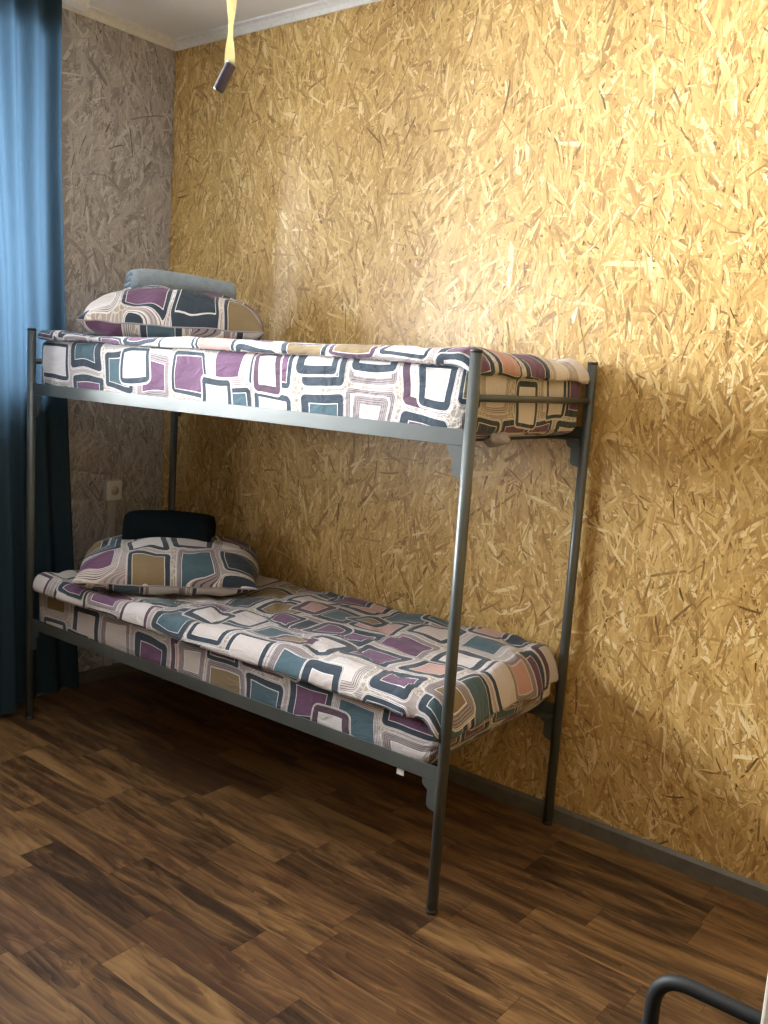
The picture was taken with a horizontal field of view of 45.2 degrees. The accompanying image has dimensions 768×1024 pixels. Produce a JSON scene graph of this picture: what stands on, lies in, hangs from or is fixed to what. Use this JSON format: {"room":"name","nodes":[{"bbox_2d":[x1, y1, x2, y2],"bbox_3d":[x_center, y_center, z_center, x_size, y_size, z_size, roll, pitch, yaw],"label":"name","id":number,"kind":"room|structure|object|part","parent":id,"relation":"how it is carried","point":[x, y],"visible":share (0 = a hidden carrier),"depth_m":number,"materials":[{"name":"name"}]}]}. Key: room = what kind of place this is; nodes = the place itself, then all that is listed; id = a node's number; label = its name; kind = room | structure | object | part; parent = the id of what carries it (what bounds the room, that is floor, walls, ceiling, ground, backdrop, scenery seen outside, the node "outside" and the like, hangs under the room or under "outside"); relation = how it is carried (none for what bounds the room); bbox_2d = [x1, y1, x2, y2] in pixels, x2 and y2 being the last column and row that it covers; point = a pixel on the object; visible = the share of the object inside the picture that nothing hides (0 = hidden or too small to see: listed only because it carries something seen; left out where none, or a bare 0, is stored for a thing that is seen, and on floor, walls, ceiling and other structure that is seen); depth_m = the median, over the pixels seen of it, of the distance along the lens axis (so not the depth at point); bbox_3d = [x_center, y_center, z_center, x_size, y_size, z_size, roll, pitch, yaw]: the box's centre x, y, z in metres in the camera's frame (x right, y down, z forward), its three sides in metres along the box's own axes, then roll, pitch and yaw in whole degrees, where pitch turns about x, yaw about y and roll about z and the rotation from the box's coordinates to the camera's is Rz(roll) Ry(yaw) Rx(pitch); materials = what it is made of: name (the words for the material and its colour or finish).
{"room":"dormitory","nodes":[
{"label":"dormitory","id":0,"kind":"room"},
{"bbox_2d":[62,8,174,671],"bbox_3d":[-2.543,-0.475,2.404,0.123,2.818,4.800,11,11,38],"label":"wall","id":1,"kind":"structure","parent":0,"point":[118,86],"depth_m":3.93,"materials":[{"name":"wood"}]},
{"bbox_2d":[36,662,138,695],"bbox_3d":[-2.583,0.896,2.575,0.014,0.058,4.800,11,11,38],"label":"baseboard","id":2,"kind":"structure","parent":1,"relation":"attached to","point":[116,669],"depth_m":4.19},
{"bbox_2d":[105,500,115,665],"bbox_3d":[-1.234,0.324,4.156,0.016,0.764,0.032,11,11,38],"label":"cable trunking","id":3,"kind":"object","parent":1,"relation":"attached to","point":[111,504],"visible":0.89,"depth_m":4.11,"materials":[{"name":"plastic"}]},
{"bbox_2d":[103,479,121,500],"bbox_3d":[-1.199,-0.096,4.085,0.034,0.090,0.080,11,11,38],"label":"electrical outlet","id":4,"kind":"object","parent":1,"relation":"attached to","point":[112,489],"visible":1,"depth_m":4.07,"materials":[{"name":"plastic"}]},
{"bbox_3d":[-1.191,-0.095,4.078,0.009,0.084,0.074,11,11,38],"label":"plate","id":5,"kind":"part","parent":4,"relation":"part of","materials":[{"name":"white plastic"}]},
{"bbox_2d":[111,486,118,494],"bbox_3d":[-1.187,-0.094,4.075,0.002,0.040,0.040,11,11,38],"label":"socket","id":6,"kind":"object","parent":4,"relation":"attached to","point":[114,489],"depth_m":4.07,"materials":[{"name":"plastic"}]},
{"bbox_2d":[62,3,174,50],"bbox_3d":[-2.392,-1.834,2.145,0.038,0.038,4.800,11,11,38],"label":"trim","id":7,"kind":"structure","parent":1,"relation":"attached to","point":[97,14],"depth_m":3.80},
{"bbox_2d":[89,0,319,37],"bbox_3d":[-0.799,-1.594,0.890,4.360,0.080,5.040,11,11,38],"label":"ceiling","id":8,"kind":"structure","parent":0,"point":[172,18],"depth_m":3.65,"materials":[{"name":"white paint"}]},
{"bbox_2d":[0,0,88,715],"bbox_3d":[-1.913,-0.513,2.844,0.223,2.793,2.376,11,11,38],"label":"curtain","id":9,"kind":"object","parent":8,"relation":"hanging from","point":[32,281],"visible":0.8,"depth_m":3.56,"materials":[{"name":"blue fabric"}]},
{"bbox_3d":[-1.891,-1.880,2.672,0.050,0.042,2.350,11,11,38],"label":"rail","id":10,"kind":"part","parent":9,"relation":"part of","materials":[{"name":"white plastic"}]},
{"bbox_2d":[214,0,236,93],"bbox_3d":[-0.241,-1.154,1.495,0.044,0.899,0.027,7,9,18],"label":"ribbon","id":11,"kind":"object","parent":8,"relation":"hanging from","point":[229,67],"visible":1,"depth_m":1.55,"materials":[{"name":"yellow fabric"}]},
{"bbox_2d":[214,60,236,93],"bbox_3d":[-0.269,-0.738,1.564,0.039,0.053,0.027,11,11,38],"label":"canister","id":12,"kind":"object","parent":11,"relation":"on","point":[229,67],"depth_m":1.56,"materials":[{"name":"plastic"}]},
{"bbox_2d":[0,670,767,1023],"bbox_3d":[-0.990,1.264,1.332,4.360,0.080,5.040,11,11,38],"label":"floor","id":13,"kind":"structure","parent":0,"point":[171,853],"depth_m":2.62,"materials":[{"name":"brown laminate"}]},
{"bbox_2d":[25,328,597,915],"bbox_3d":[-0.386,0.180,3.290,1.983,1.540,0.732,10,11,36],"label":"bunk bed","id":14,"kind":"object","parent":13,"relation":"on","point":[461,442],"visible":0.71,"depth_m":2.88,"materials":[{"name":"grey paint"}]},
{"bbox_3d":[-1.373,0.067,3.583,0.032,1.520,0.032,10,11,36],"label":"post","id":15,"kind":"part","parent":14,"relation":"part of","materials":[{"name":"grey metal"}]},
{"bbox_3d":[-0.954,0.009,4.139,0.032,1.520,0.032,10,11,36],"label":"post","id":16,"kind":"part","parent":14,"relation":"part of","materials":[{"name":"grey metal"}]},
{"bbox_3d":[-0.609,0.575,3.083,1.925,0.043,0.040,10,11,36],"label":"rail","id":17,"kind":"part","parent":14,"relation":"part of","materials":[{"name":"grey metal"}]},
{"bbox_3d":[-0.548,-0.330,2.943,1.925,0.043,0.040,10,11,36],"label":"rail","id":18,"kind":"part","parent":14,"relation":"part of","materials":[{"name":"grey metal"}]},
{"bbox_2d":[39,593,550,775],"bbox_3d":[-0.407,0.489,3.338,1.921,0.208,0.680,10,11,36],"label":"mattress","id":19,"kind":"object","parent":14,"relation":"on","point":[408,736],"visible":0.22,"depth_m":2.89,"materials":[{"name":"multicoloured fabric"}]},
{"bbox_2d":[33,570,558,742],"bbox_3d":[-0.391,0.394,3.296,1.925,0.141,0.739,10,11,36],"label":"duvet","id":20,"kind":"object","parent":19,"relation":"on","point":[393,660],"visible":0.83,"depth_m":2.96,"materials":[{"name":"multicoloured fabric"}]},
{"bbox_2d":[71,535,259,595],"bbox_3d":[-0.826,0.191,3.601,0.675,0.197,0.453,3,9,-8],"label":"pillow","id":21,"kind":"object","parent":20,"relation":"on","point":[223,565],"visible":0.96,"depth_m":3.42,"materials":[{"name":"multicoloured fabric"}]},
{"bbox_2d":[122,510,215,541],"bbox_3d":[-0.848,0.075,3.660,0.339,0.157,0.195,3,9,-4],"label":"towel","id":22,"kind":"object","parent":21,"relation":"on","point":[137,524],"visible":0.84,"depth_m":3.57,"materials":[{"name":"black fabric"}]},
{"bbox_2d":[41,340,580,447],"bbox_3d":[-0.339,-0.437,3.191,1.933,0.226,0.682,10,11,36],"label":"mattress","id":23,"kind":"object","parent":14,"relation":"on","point":[421,394],"visible":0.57,"depth_m":2.72,"materials":[{"name":"multicoloured fabric"}]},
{"bbox_2d":[38,330,589,383],"bbox_3d":[-0.328,-0.548,3.166,1.942,0.081,0.712,10,11,36],"label":"duvet","id":24,"kind":"object","parent":23,"relation":"on","point":[508,365],"visible":0.86,"depth_m":2.65,"materials":[{"name":"multicoloured fabric"}]},
{"bbox_2d":[75,285,264,339],"bbox_3d":[-0.778,-0.735,3.482,0.655,0.224,0.475,3,9,-8],"label":"pillow","id":25,"kind":"object","parent":24,"relation":"on","point":[151,310],"visible":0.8,"depth_m":3.27,"materials":[{"name":"multicoloured fabric"}]},
{"bbox_2d":[124,269,235,299],"bbox_3d":[-0.775,-0.856,3.513,0.391,0.100,0.214,0,10,-23],"label":"towel","id":26,"kind":"object","parent":25,"relation":"on","point":[135,278],"visible":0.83,"depth_m":3.42,"materials":[{"name":"grey fabric"}]},
{"bbox_3d":[0.183,0.348,2.440,0.032,1.520,0.032,10,11,36],"label":"post","id":27,"kind":"part","parent":14,"relation":"part of","materials":[{"name":"grey metal"}]},
{"bbox_3d":[0.333,-0.216,2.707,0.034,0.007,0.695,10,11,36],"label":"rail","id":28,"kind":"part","parent":14,"relation":"part of","materials":[{"name":"grey metal"}]},
{"bbox_3d":[-0.211,0.520,3.610,1.925,0.043,0.040,10,11,36],"label":"rail","id":29,"kind":"part","parent":14,"relation":"part of","materials":[{"name":"grey metal"}]},
{"bbox_3d":[-0.151,-0.385,3.470,1.925,0.043,0.040,10,11,36],"label":"rail","id":30,"kind":"part","parent":14,"relation":"part of","materials":[{"name":"grey metal"}]},
{"bbox_3d":[0.602,0.290,2.996,0.032,1.520,0.032,10,11,36],"label":"post","id":31,"kind":"part","parent":14,"relation":"part of","materials":[{"name":"grey metal"}]},
{"bbox_2d":[639,974,761,1023],"bbox_3d":[0.574,1.056,1.260,0.611,0.551,0.273,11,11,38],"label":"metal rack","id":32,"kind":"object","parent":13,"relation":"on","point":[664,984],"visible":1,"depth_m":1.45,"materials":[{"name":"black metal"}]},
{"bbox_2d":[162,0,767,885],"bbox_3d":[0.641,-0.358,3.022,4.120,2.818,0.123,11,11,38],"label":"wall","id":33,"kind":"structure","parent":0,"point":[585,181],"depth_m":3.02,"materials":[{"name":"beige wood"}]},
{"bbox_2d":[174,0,381,51],"bbox_3d":[0.684,-1.722,2.750,4.120,0.038,0.038,11,11,38],"label":"trim","id":34,"kind":"structure","parent":33,"relation":"attached to","point":[322,7],"depth_m":3.64,"materials":[{"name":"white paint"}]},
{"bbox_2d":[431,760,767,906],"bbox_3d":[0.509,1.008,3.181,4.120,0.058,0.014,11,11,38],"label":"baseboard","id":35,"kind":"structure","parent":33,"relation":"attached to","point":[742,886],"depth_m":2.97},
{"bbox_3d":[0.755,0.145,-0.182,0.123,2.818,4.800,11,11,38],"label":"wall","id":36,"kind":"structure","parent":0,"visible":0},
{"bbox_2d":[761,975,767,1023],"bbox_3d":[0.644,0.437,0.540,0.812,1.992,0.087,11,11,38],"label":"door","id":37,"kind":"structure","parent":36,"relation":"in","point":[764,1019],"depth_m":0.80,"materials":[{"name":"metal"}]}
]}

